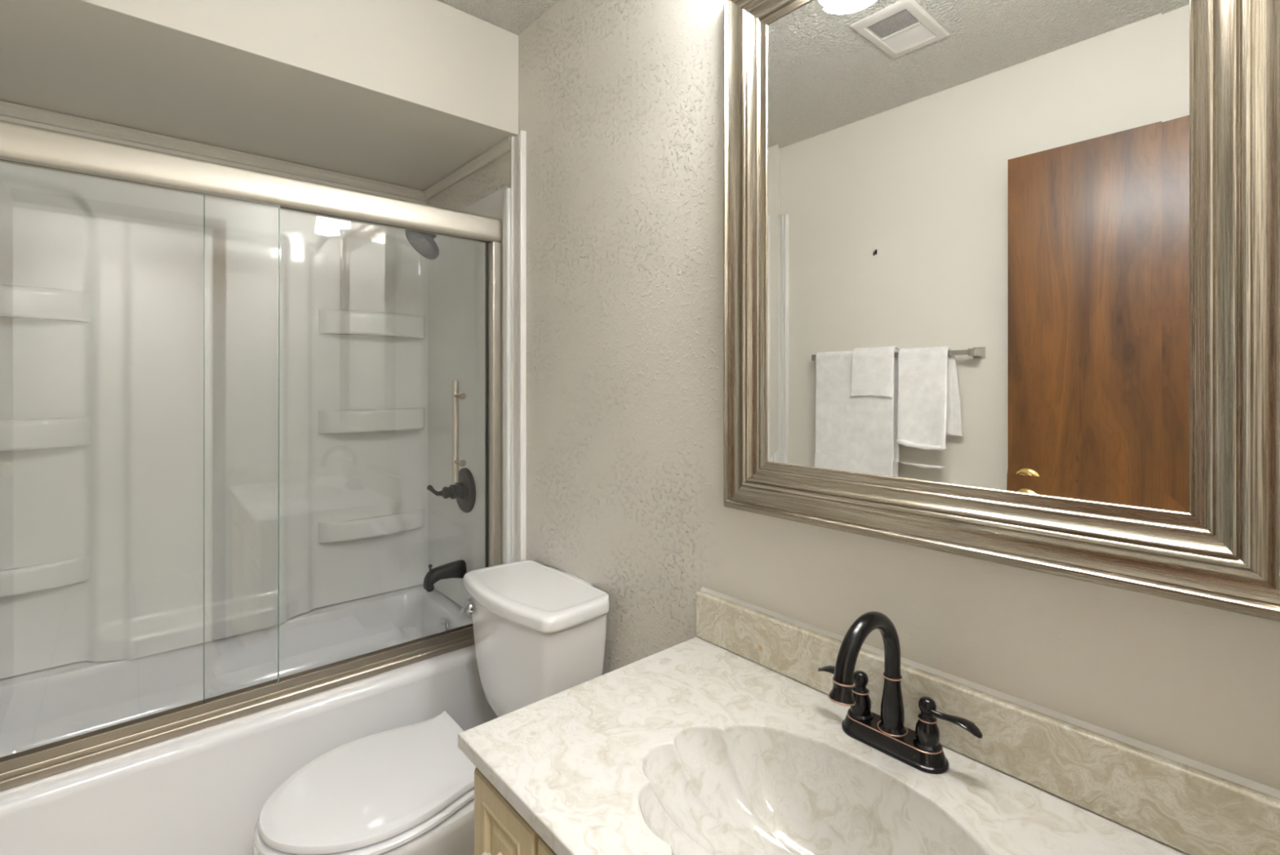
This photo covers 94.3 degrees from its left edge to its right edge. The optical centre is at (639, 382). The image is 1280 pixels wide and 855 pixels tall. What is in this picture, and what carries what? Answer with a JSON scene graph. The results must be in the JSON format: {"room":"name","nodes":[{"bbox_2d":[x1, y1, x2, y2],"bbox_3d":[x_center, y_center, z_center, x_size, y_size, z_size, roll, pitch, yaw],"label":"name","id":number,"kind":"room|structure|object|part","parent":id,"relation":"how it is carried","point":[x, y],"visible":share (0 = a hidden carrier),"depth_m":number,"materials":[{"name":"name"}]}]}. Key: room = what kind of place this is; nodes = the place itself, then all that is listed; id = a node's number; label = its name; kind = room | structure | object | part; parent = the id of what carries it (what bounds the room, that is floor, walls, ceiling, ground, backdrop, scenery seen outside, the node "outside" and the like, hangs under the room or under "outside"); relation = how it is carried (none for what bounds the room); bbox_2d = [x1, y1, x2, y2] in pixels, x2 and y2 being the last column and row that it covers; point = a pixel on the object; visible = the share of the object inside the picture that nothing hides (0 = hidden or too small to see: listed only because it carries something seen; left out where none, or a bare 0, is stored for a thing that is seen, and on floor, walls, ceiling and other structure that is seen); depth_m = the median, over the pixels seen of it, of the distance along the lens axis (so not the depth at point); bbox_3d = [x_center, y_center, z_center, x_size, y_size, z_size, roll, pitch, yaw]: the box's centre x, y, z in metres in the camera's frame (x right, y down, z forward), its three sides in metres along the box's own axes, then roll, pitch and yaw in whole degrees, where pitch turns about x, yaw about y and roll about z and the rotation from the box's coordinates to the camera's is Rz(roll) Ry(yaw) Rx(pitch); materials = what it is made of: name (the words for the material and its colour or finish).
{"room":"bathroom","nodes":[
{"label":"bathroom","id":0,"kind":"room"},
{"bbox_2d":[0,115,426,204],"bbox_3d":[-1.456,0.113,2.034,1.425,2.434,0.100,0,0,-41],"label":"wall","id":1,"kind":"structure","parent":0,"point":[2,117],"depth_m":1.96,"materials":[{"name":"white paint"}]},
{"bbox_2d":[0,100,427,201],"bbox_3d":[-1.415,-0.767,1.986,1.423,0.034,0.024,0,0,-41],"label":"trim","id":2,"kind":"structure","parent":1,"relation":"attached to","point":[9,109],"depth_m":1.94,"materials":[{"name":"beige paint"}]},
{"bbox_2d":[0,0,518,191],"bbox_3d":[-1.173,-0.945,1.709,1.425,0.318,0.762,0,0,-41],"label":"soffit","id":3,"kind":"structure","parent":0,"point":[406,93],"depth_m":1.62,"materials":[{"name":"white paint"}]},
{"bbox_2d":[436,0,558,35],"bbox_3d":[-0.363,-1.134,0.340,2.200,0.060,4.090,0,0,-41],"label":"ceiling","id":4,"kind":"structure","parent":0,"point":[514,16],"depth_m":1.76,"materials":[{"name":"white paint"}]},
{"bbox_2d":[426,0,1279,790],"bbox_3d":[-0.024,0.113,1.550,0.100,2.434,2.710,0,0,-41],"label":"wall","id":5,"kind":"structure","parent":0,"point":[620,102],"depth_m":1.35,"materials":[{"name":"white paint"}]},
{"bbox_2d":[424,137,511,199],"bbox_3d":[-0.644,-0.767,2.170,0.020,0.034,0.707,0,0,-41],"label":"trim","id":6,"kind":"structure","parent":5,"relation":"attached to","point":[504,147],"depth_m":2.12,"materials":[{"name":"beige paint"}]},
{"bbox_2d":[511,130,525,562],"bbox_3d":[-0.385,0.274,1.874,0.019,2.113,0.068,0,0,-41],"label":"trim","id":7,"kind":"structure","parent":5,"relation":"attached to","point":[517,142],"depth_m":1.87,"materials":[{"name":"white paint"}]},
{"bbox_2d":[696,590,1279,854],"bbox_3d":[0.429,0.498,0.936,0.020,0.097,0.921,0,0,-41],"label":"backsplash","id":8,"kind":"structure","parent":5,"relation":"attached to","point":[1189,810],"depth_m":0.79,"materials":[{"name":"stone"}]},
{"bbox_2d":[723,0,1279,621],"bbox_3d":[0.437,-0.267,0.911,0.038,1.042,0.804,0,0,-41],"label":"mirror","id":9,"kind":"object","parent":5,"relation":"attached to","point":[1001,278],"visible":1,"depth_m":0.83,"materials":[{"name":"silver mirror"}]},
{"bbox_3d":[0.446,-0.267,0.918,0.013,0.842,0.604,0,0,-41],"label":"glass","id":10,"kind":"part","parent":9,"relation":"part of","materials":[{"name":"white mirror"}]},
{"bbox_3d":[-0.363,1.355,0.340,2.200,0.050,4.090,0,0,-41],"label":"floor","id":11,"kind":"structure","parent":0,"visible":0},
{"bbox_2d":[0,584,497,854],"bbox_3d":[-1.182,1.079,1.718,1.419,0.503,0.730,0,0,-41],"label":"bathtub","id":12,"kind":"object","parent":11,"relation":"on","point":[202,791],"visible":0.61,"depth_m":1.60,"materials":[{"name":"white plastic"}]},
{"bbox_2d":[0,162,511,679],"bbox_3d":[-1.181,0.096,1.717,1.422,1.461,0.738,0,0,-41],"label":"tub surround","id":13,"kind":"object","parent":12,"relation":"on","point":[101,281],"visible":0.96,"depth_m":1.93,"materials":[{"name":"white plastic"}]},
{"bbox_2d":[0,555,89,597],"bbox_3d":[-1.765,0.549,1.623,0.390,0.072,0.066,0,0,-41],"label":"shelf","id":14,"kind":"object","parent":13,"relation":"attached to","point":[31,575],"depth_m":1.68,"materials":[{"name":"white plastic"}]},
{"bbox_2d":[0,416,90,451],"bbox_3d":[-1.756,0.144,1.613,0.390,0.084,0.092,0,0,-41],"label":"shelf","id":15,"kind":"object","parent":13,"relation":"attached to","point":[17,433],"depth_m":1.66,"materials":[{"name":"white plastic"}]},
{"bbox_2d":[0,284,90,322],"bbox_3d":[-1.758,-0.221,1.615,0.390,0.086,0.086,0,0,-41],"label":"shelf","id":16,"kind":"object","parent":13,"relation":"attached to","point":[19,303],"depth_m":1.67,"materials":[{"name":"white plastic"}]},
{"bbox_2d":[0,120,502,791],"bbox_3d":[-1.008,0.144,1.518,1.392,1.363,0.105,0,0,-41],"label":"shower door","id":17,"kind":"structure","parent":13,"relation":"attached to","point":[21,144],"depth_m":1.52,"materials":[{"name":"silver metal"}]},
{"bbox_3d":[-0.993,0.785,1.479,1.363,0.021,0.005,0,0,-41],"label":"track rail","id":18,"kind":"part","parent":17,"relation":"part of","materials":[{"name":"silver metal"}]},
{"bbox_3d":[-0.997,-0.497,1.506,1.392,0.079,0.062,0,0,-41],"label":"header rail","id":19,"kind":"part","parent":17,"relation":"part of","materials":[{"name":"silver metal"}]},
{"bbox_2d":[318,507,424,542],"bbox_3d":[-1.011,0.549,2.280,0.394,0.072,0.066,0,0,-41],"label":"shelf","id":20,"kind":"object","parent":13,"relation":"attached to","point":[358,526],"depth_m":2.25,"materials":[{"name":"white plastic"}]},
{"bbox_2d":[318,407,424,433],"bbox_3d":[-1.002,0.144,2.270,0.394,0.084,0.092,0,0,-41],"label":"shelf","id":21,"kind":"object","parent":13,"relation":"attached to","point":[331,420],"depth_m":2.22,"materials":[{"name":"white plastic"}]},
{"bbox_2d":[318,309,424,338],"bbox_3d":[-1.004,-0.221,2.272,0.394,0.086,0.086,0,0,-41],"label":"shelf","id":22,"kind":"object","parent":13,"relation":"attached to","point":[332,323],"depth_m":2.23,"materials":[{"name":"white plastic"}]},
{"bbox_2d":[404,229,439,259],"bbox_3d":[-0.721,-0.509,2.097,0.204,0.152,0.136,0,0,-41],"label":"sprayer","id":23,"kind":"object","parent":13,"relation":"attached to","point":[424,243],"visible":0.78,"depth_m":2.05,"materials":[{"name":"black metal"}]},
{"bbox_2d":[423,559,466,591],"bbox_3d":[-0.698,0.686,2.118,0.142,0.092,0.056,0,0,-41],"label":"tub spout","id":24,"kind":"object","parent":13,"relation":"attached to","point":[455,569],"visible":0.98,"depth_m":2.10,"materials":[{"name":"black metal"}]},
{"bbox_3d":[-0.736,0.653,2.084,0.014,0.026,0.014,0,0,-41],"label":"diverter knob","id":25,"kind":"part","parent":24,"relation":"part of","materials":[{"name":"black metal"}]},
{"bbox_2d":[426,467,475,512],"bbox_3d":[-0.673,0.390,2.110,0.114,0.162,0.162,0,0,-41],"label":"shower valve","id":26,"kind":"object","parent":13,"relation":"attached to","point":[464,491],"visible":0.95,"depth_m":2.11,"materials":[{"name":"black metal"}]},
{"bbox_3d":[-0.723,0.385,2.111,0.097,0.033,0.034,0,0,25],"label":"lever","id":27,"kind":"part","parent":26,"relation":"part of","materials":[{"name":"black metal"}]},
{"bbox_3d":[-0.644,0.096,2.164,0.026,1.461,0.706,0,0,-41],"label":"panel","id":28,"kind":"part","parent":13,"relation":"part of","materials":[{"name":"white plastic"}]},
{"bbox_3d":[-0.705,0.878,2.120,0.019,0.072,0.072,0,0,-41],"label":"overflow plate","id":29,"kind":"part","parent":12,"relation":"part of","materials":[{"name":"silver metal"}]},
{"bbox_2d":[252,560,608,854],"bbox_3d":[-0.477,0.934,1.418,0.757,0.792,0.454,0,0,-41],"label":"toilet","id":30,"kind":"object","parent":11,"relation":"on","point":[540,629],"visible":0.74,"depth_m":1.38,"materials":[{"name":"white ceramic"}]},
{"bbox_3d":[-0.517,1.126,1.384,0.652,0.408,0.374,0,0,-41],"label":"bowl","id":31,"kind":"part","parent":30,"relation":"part of","materials":[{"name":"white ceramic"}]},
{"bbox_3d":[-0.585,0.909,1.325,0.465,0.017,0.379,0,0,-41],"label":"seat","id":32,"kind":"part","parent":30,"relation":"part of","materials":[{"name":"white plastic"}]},
{"bbox_3d":[-0.585,0.887,1.325,0.451,0.019,0.365,0,0,-41],"label":"seat lid","id":33,"kind":"part","parent":30,"relation":"part of","materials":[{"name":"white plastic"}]},
{"bbox_3d":[-0.475,0.622,1.645,0.020,0.044,0.044,0,0,-27],"label":"flush lever","id":34,"kind":"part","parent":30,"relation":"part of","materials":[{"name":"silver metal"}]},
{"bbox_3d":[-0.288,0.558,1.583,0.256,0.039,0.454,0,0,-41],"label":"tank lid","id":35,"kind":"part","parent":30,"relation":"part of","materials":[{"name":"white ceramic"}]},
{"bbox_3d":[-0.291,0.749,1.580,0.208,0.340,0.420,0,0,-41],"label":"tank","id":36,"kind":"part","parent":30,"relation":"part of","materials":[{"name":"white ceramic"}]},
{"bbox_2d":[474,767,556,854],"bbox_3d":[0.226,0.950,0.748,0.572,0.760,0.904,0,0,-41],"label":"vanity cabinet","id":37,"kind":"object","parent":11,"relation":"on","point":[500,828],"visible":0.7,"depth_m":0.85,"materials":[{"name":"beige paint"}]},
{"bbox_3d":[-0.209,0.678,0.836,0.031,0.035,0.035,0,0,-41],"label":"knob","id":38,"kind":"part","parent":37,"relation":"part of","materials":[{"name":"white ceramic"}]},
{"bbox_3d":[-0.015,0.904,0.647,0.020,0.622,0.345,0,0,-41],"label":"door","id":39,"kind":"part","parent":37,"relation":"part of","materials":[{"name":"beige paint"}]},
{"bbox_2d":[457,586,1279,854],"bbox_3d":[0.228,0.564,0.761,0.556,0.240,0.921,0,0,-41],"label":"countertop","id":40,"kind":"structure","parent":37,"relation":"on","point":[729,738],"depth_m":0.85,"materials":[{"name":"stone"}]},
{"bbox_2d":[637,723,991,854],"bbox_3d":[0.201,0.613,0.739,0.348,0.132,0.478,0,0,-41],"label":"sink basin","id":41,"kind":"object","parent":40,"relation":"in","point":[704,788],"depth_m":0.87,"materials":[{"name":"stone"}]},
{"bbox_2d":[817,610,982,773],"bbox_3d":[0.352,0.438,0.892,0.210,0.216,0.205,0,0,-5],"label":"faucet","id":42,"kind":"object","parent":40,"relation":"on","point":[920,748],"visible":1,"depth_m":0.86,"materials":[{"name":"black metal"}]},
{"bbox_3d":[0.320,0.472,0.963,0.024,0.015,0.067,0,0,-41],"label":"lever","id":43,"kind":"part","parent":42,"relation":"part of","materials":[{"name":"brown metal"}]},
{"bbox_3d":[0.347,0.498,0.934,0.038,0.050,0.038,0,0,-41],"label":"handle","id":44,"kind":"part","parent":42,"relation":"part of","materials":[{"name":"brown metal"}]},
{"bbox_3d":[0.381,0.481,0.895,0.041,0.084,0.041,0,0,-41],"label":"spout","id":45,"kind":"part","parent":42,"relation":"part of","materials":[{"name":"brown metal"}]},
{"bbox_3d":[0.381,0.534,0.895,0.058,0.024,0.159,0,0,-41],"label":"plate","id":46,"kind":"part","parent":42,"relation":"part of","materials":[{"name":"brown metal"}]},
{"bbox_3d":[0.415,0.498,0.856,0.038,0.050,0.038,0,0,-41],"label":"handle","id":47,"kind":"part","parent":42,"relation":"part of","materials":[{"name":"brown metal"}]},
{"bbox_3d":[0.439,0.472,0.825,0.024,0.015,0.067,0,0,-41],"label":"lever","id":48,"kind":"part","parent":42,"relation":"part of","materials":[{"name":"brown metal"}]}
]}

